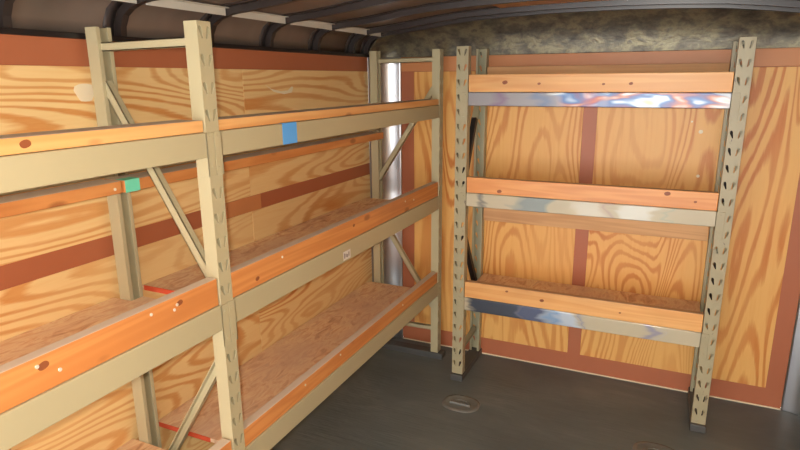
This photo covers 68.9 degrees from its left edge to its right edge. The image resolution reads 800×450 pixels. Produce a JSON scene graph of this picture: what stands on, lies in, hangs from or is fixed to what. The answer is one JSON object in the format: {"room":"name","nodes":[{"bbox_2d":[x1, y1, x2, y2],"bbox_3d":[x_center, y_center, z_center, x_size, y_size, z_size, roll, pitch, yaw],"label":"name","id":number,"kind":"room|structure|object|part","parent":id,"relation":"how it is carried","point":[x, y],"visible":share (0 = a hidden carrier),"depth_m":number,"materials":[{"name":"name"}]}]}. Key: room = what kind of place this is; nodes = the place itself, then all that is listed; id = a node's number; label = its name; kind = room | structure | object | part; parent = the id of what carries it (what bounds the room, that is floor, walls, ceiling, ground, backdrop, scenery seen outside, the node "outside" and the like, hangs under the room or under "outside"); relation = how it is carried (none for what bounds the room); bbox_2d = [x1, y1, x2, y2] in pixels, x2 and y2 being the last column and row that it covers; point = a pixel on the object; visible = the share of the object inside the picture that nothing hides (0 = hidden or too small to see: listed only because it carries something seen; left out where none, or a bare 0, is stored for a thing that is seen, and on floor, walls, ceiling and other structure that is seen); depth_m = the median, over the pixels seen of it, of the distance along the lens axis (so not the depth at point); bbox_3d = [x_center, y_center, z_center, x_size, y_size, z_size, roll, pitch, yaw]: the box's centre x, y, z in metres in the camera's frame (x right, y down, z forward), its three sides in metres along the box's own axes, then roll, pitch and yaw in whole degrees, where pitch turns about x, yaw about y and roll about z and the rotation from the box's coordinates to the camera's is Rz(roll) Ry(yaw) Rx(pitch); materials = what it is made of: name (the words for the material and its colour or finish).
{"room":"vehicle interior","nodes":[
{"label":"vehicle interior","id":0,"kind":"room"},
{"bbox_2d":[0,34,371,449],"bbox_3d":[-1.177,0.368,1.624,0.051,1.937,5.050,6,15,24],"label":"wall","id":1,"kind":"structure","parent":0,"point":[58,262],"depth_m":2.13,"materials":[{"name":"brown wood"}]},
{"bbox_3d":[-0.909,-0.264,2.024,0.005,0.546,1.156,6,15,24],"label":"plywood panel","id":2,"kind":"part","parent":1,"relation":"part of","materials":[{"name":"brown wood"}]},
{"bbox_3d":[-0.902,0.621,2.245,0.005,1.140,1.156,6,15,24],"label":"plywood panel","id":3,"kind":"part","parent":1,"relation":"part of","materials":[{"name":"brown wood"}]},
{"bbox_2d":[0,27,368,56],"bbox_3d":[-1.184,-0.480,1.401,0.062,0.017,5.030,6,15,24],"label":"trim","id":4,"kind":"structure","parent":1,"relation":"attached to","point":[8,31],"depth_m":1.95,"materials":[{"name":"brown wood"}]},
{"bbox_3d":[-0.428,-0.522,3.039,0.005,0.546,1.145,6,15,24],"label":"plywood panel","id":5,"kind":"part","parent":1,"relation":"part of","materials":[{"name":"brown wood"}]},
{"bbox_3d":[-0.421,0.364,3.260,0.005,1.140,1.145,6,15,24],"label":"plywood panel","id":6,"kind":"part","parent":1,"relation":"part of","materials":[{"name":"brown wood"}]},
{"bbox_2d":[367,57,402,337],"bbox_3d":[-0.093,-0.116,3.731,0.213,1.837,0.046,-6,15,-20],"label":"trim","id":7,"kind":"structure","parent":1,"relation":"attached to","point":[390,72],"depth_m":3.68,"materials":[{"name":"silver metal"}]},
{"bbox_2d":[0,0,799,53],"bbox_3d":[-0.038,-0.469,0.861,2.547,0.212,5.030,6,15,24],"label":"ceiling","id":8,"kind":"structure","parent":0,"point":[347,26],"depth_m":2.49,"materials":[{"name":"brown metal"}]},
{"bbox_3d":[-0.050,-0.558,0.815,0.797,0.011,4.980,6,15,24],"label":"liner panel","id":9,"kind":"part","parent":8,"relation":"part of","materials":[{"name":"grey wood"}]},
{"bbox_2d":[270,338,799,449],"bbox_3d":[-0.024,1.454,1.337,2.525,0.050,5.020,6,15,24],"label":"floor","id":10,"kind":"structure","parent":0,"point":[393,401],"depth_m":3.05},
{"bbox_2d":[0,20,444,449],"bbox_3d":[-0.738,0.330,1.902,0.487,1.870,3.832,6,15,24],"label":"storage rack","id":11,"kind":"object","parent":10,"relation":"on","point":[24,172],"visible":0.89,"depth_m":1.82,"materials":[{"name":"beige metal"}]},
{"bbox_2d":[0,179,121,218],"bbox_3d":[-1.261,0.081,1.004,0.091,0.038,1.793,6,15,24],"label":"wooden board","id":12,"kind":"object","parent":11,"relation":"on","point":[17,204],"visible":1,"depth_m":1.60,"materials":[{"name":"brown wood"}]},
{"bbox_2d":[0,296,154,365],"bbox_3d":[-1.154,0.474,1.109,0.427,0.016,1.890,6,15,24],"label":"deck","id":13,"kind":"object","parent":11,"relation":"on","point":[15,347],"visible":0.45,"depth_m":1.74,"materials":[{"name":"brown wood"}]},
{"bbox_2d":[0,120,202,155],"bbox_3d":[-0.980,-0.078,0.858,0.087,0.034,1.840,6,15,24],"label":"wooden board","id":14,"kind":"object","parent":11,"relation":"on","point":[10,144],"visible":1,"depth_m":1.34,"materials":[{"name":"brown wood"}]},
{"bbox_2d":[0,277,218,413],"bbox_3d":[-0.952,0.407,0.968,0.039,0.086,1.840,6,15,24],"label":"wooden board","id":15,"kind":"object","parent":11,"relation":"on","point":[23,378],"visible":1,"depth_m":1.41,"materials":[{"name":"brown wood"}]},
{"bbox_3d":[-0.914,0.286,2.000,0.047,1.830,0.054,6,15,24],"label":"post","id":16,"kind":"part","parent":11,"relation":"part of","materials":[{"name":"beige metal"}]},
{"bbox_2d":[116,439,165,449],"bbox_3d":[-1.160,1.008,1.220,0.427,0.016,1.842,6,15,24],"label":"deck","id":17,"kind":"object","parent":11,"relation":"on","point":[133,444],"visible":1,"depth_m":2.07,"materials":[{"name":"orange wood"}]},
{"bbox_3d":[-0.556,0.323,1.840,0.047,1.830,0.054,6,15,24],"label":"post","id":18,"kind":"part","parent":11,"relation":"part of","materials":[{"name":"beige metal"}]},
{"bbox_2d":[208,438,231,449],"bbox_3d":[-0.949,0.937,1.101,0.036,0.068,1.840,6,15,24],"label":"wooden board","id":19,"kind":"object","parent":11,"relation":"on","point":[223,444],"visible":1,"depth_m":1.88,"materials":[{"name":"brown wood"}]},
{"bbox_2d":[104,132,382,192],"bbox_3d":[-0.509,-0.322,2.594,0.090,0.039,1.795,6,15,24],"label":"wooden board","id":20,"kind":"object","parent":11,"relation":"on","point":[142,180],"visible":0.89,"depth_m":2.34,"materials":[{"name":"brown wood"}]},
{"bbox_2d":[142,198,387,293],"bbox_3d":[-0.372,0.051,2.760,0.427,0.018,1.717,6,15,24],"label":"deck","id":21,"kind":"object","parent":11,"relation":"on","point":[175,281],"visible":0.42,"depth_m":2.59,"materials":[{"name":"brown wood"}]},
{"bbox_2d":[158,281,409,442],"bbox_3d":[-0.370,0.580,2.887,0.427,0.018,1.727,6,15,24],"label":"shelf board","id":22,"kind":"object","parent":11,"relation":"on","point":[265,375],"visible":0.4,"depth_m":2.73,"materials":[{"name":"brown wood"}]},
{"bbox_2d":[218,99,438,129],"bbox_3d":[-0.195,-0.497,2.515,0.086,0.032,1.794,6,15,24],"label":"wooden board","id":23,"kind":"object","parent":11,"relation":"on","point":[249,120],"visible":0.76,"depth_m":2.16,"materials":[{"name":"brown wood"}]},
{"bbox_2d":[230,181,437,296],"bbox_3d":[-0.167,-0.013,2.625,0.039,0.084,1.794,6,15,24],"label":"wooden board","id":24,"kind":"object","parent":11,"relation":"on","point":[245,276],"visible":0.97,"depth_m":2.27,"materials":[{"name":"brown wood"}]},
{"bbox_2d":[243,271,436,446],"bbox_3d":[-0.163,0.516,2.757,0.039,0.068,1.794,6,15,24],"label":"wooden board","id":25,"kind":"object","parent":11,"relation":"on","point":[264,417],"visible":0.96,"depth_m":2.42,"materials":[{"name":"brown wood"}]},
{"bbox_3d":[-0.139,-0.130,3.636,0.047,1.830,0.054,6,15,24],"label":"post","id":26,"kind":"part","parent":11,"relation":"part of","materials":[{"name":"beige metal"}]},
{"bbox_3d":[0.054,0.797,3.780,0.487,0.039,0.070,6,15,24],"label":"rail","id":27,"kind":"part","parent":11,"relation":"part of","materials":[{"name":"grey metal"}]},
{"bbox_3d":[0.219,-0.093,3.477,0.047,1.830,0.054,6,15,24],"label":"post","id":28,"kind":"part","parent":11,"relation":"part of","materials":[{"name":"beige metal"}]},
{"bbox_2d":[442,395,479,412],"bbox_3d":[0.330,0.962,3.161,0.204,0.014,0.164,6,15,24],"label":"floor tie-down anchor","id":29,"kind":"object","parent":10,"relation":"on","point":[459,403],"visible":1,"depth_m":3.15,"materials":[{"name":"metal"}]},
{"bbox_2d":[450,37,756,433],"bbox_3d":[0.975,0.017,3.095,1.333,1.870,0.398,6,15,24],"label":"storage rack","id":30,"kind":"object","parent":10,"relation":"on","point":[731,102],"visible":0.94,"depth_m":2.90,"materials":[{"name":"beige metal"}]},
{"bbox_3d":[0.335,-0.026,3.205,0.064,1.830,0.046,6,15,24],"label":"post","id":31,"kind":"part","parent":30,"relation":"part of","materials":[{"name":"beige metal"}]},
{"bbox_3d":[0.409,0.846,3.573,0.072,0.039,0.398,6,15,24],"label":"rail","id":32,"kind":"part","parent":30,"relation":"part of","materials":[{"name":"beige metal"}]},
{"bbox_3d":[0.471,-0.099,3.493,0.060,1.830,0.046,6,15,24],"label":"post","id":33,"kind":"part","parent":30,"relation":"part of","materials":[{"name":"beige metal"}]},
{"bbox_2d":[465,280,703,331],"bbox_3d":[0.910,0.411,3.041,1.191,0.092,0.036,6,15,24],"label":"wooden board","id":34,"kind":"object","parent":30,"relation":"on","point":[681,319],"visible":1,"depth_m":3.00,"materials":[{"name":"brown wood"}]},
{"bbox_2d":[477,273,699,311],"bbox_3d":[0.989,0.399,3.214,1.191,0.016,0.336,6,15,24],"label":"deck","id":35,"kind":"object","parent":30,"relation":"on","point":[675,303],"visible":0.45,"depth_m":3.26,"materials":[{"name":"brown wood"}]},
{"bbox_2d":[467,176,718,210],"bbox_3d":[0.905,-0.163,2.897,1.191,0.084,0.036,6,15,24],"label":"wooden board","id":36,"kind":"object","parent":30,"relation":"on","point":[644,196],"visible":1,"depth_m":2.85,"materials":[{"name":"brown wood"}]},
{"bbox_2d":[483,208,708,240],"bbox_3d":[1.043,-0.017,3.239,1.191,0.084,0.036,6,15,24],"label":"wooden board","id":37,"kind":"object","parent":30,"relation":"on","point":[658,229],"visible":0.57,"depth_m":3.20,"materials":[{"name":"brown wood"}]},
{"bbox_2d":[469,72,733,91],"bbox_3d":[0.901,-0.675,2.769,1.191,0.087,0.036,6,15,24],"label":"wooden board","id":38,"kind":"object","parent":30,"relation":"on","point":[654,81],"visible":1,"depth_m":2.72,"materials":[{"name":"brown wood"}]},
{"bbox_2d":[487,63,729,73],"bbox_3d":[1.037,-0.792,3.046,1.191,0.083,0.036,6,15,24],"label":"wooden board","id":39,"kind":"object","parent":30,"relation":"on","point":[690,67],"visible":0.49,"depth_m":2.99,"materials":[{"name":"brown wood"}]},
{"bbox_3d":[1.555,0.965,3.061,0.072,0.039,0.398,6,15,24],"label":"rail","id":40,"kind":"part","parent":30,"relation":"part of","materials":[{"name":"beige metal"}]},
{"bbox_3d":[1.617,0.020,2.980,0.060,1.830,0.046,6,15,24],"label":"post","id":41,"kind":"part","parent":30,"relation":"part of","materials":[{"name":"beige metal"}]},
{"bbox_3d":[1.481,0.093,2.693,0.064,1.830,0.046,6,15,24],"label":"post","id":42,"kind":"part","parent":30,"relation":"part of","materials":[{"name":"beige metal"}]},
{"bbox_2d":[632,441,673,449],"bbox_3d":[1.198,1.062,2.730,0.204,0.014,0.164,6,15,24],"label":"floor tie-down anchor","id":43,"kind":"object","parent":10,"relation":"on","point":[642,445],"visible":1,"depth_m":2.78,"materials":[{"name":"metal"}]},
{"bbox_2d":[401,48,799,409],"bbox_3d":[1.016,-0.144,3.292,2.545,2.087,0.054,6,15,24],"label":"wall","id":44,"kind":"structure","parent":0,"point":[667,148],"depth_m":3.17,"materials":[{"name":"brown wood"}]},
{"bbox_3d":[0.545,-0.078,3.508,0.998,1.642,0.005,6,15,24],"label":"plywood panel","id":45,"kind":"part","parent":44,"relation":"part of","materials":[{"name":"brown wood"}]},
{"bbox_2d":[368,8,799,57],"bbox_3d":[0.968,-0.993,2.989,2.487,0.207,0.150,6,15,24],"label":"insulation","id":46,"kind":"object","parent":44,"relation":"attached to","point":[639,30],"depth_m":3.00},
{"bbox_3d":[1.496,0.020,3.082,0.950,1.642,0.005,6,15,24],"label":"plywood panel","id":47,"kind":"part","parent":44,"relation":"part of","materials":[{"name":"brown wood"}]},
{"bbox_2d":[781,296,799,415],"bbox_3d":[2.058,0.107,2.768,0.046,1.837,0.213,-6,15,-20],"label":"trim","id":48,"kind":"structure","parent":44,"relation":"attached to","point":[790,403],"depth_m":3.01,"materials":[{"name":"silver metal"}]}
]}

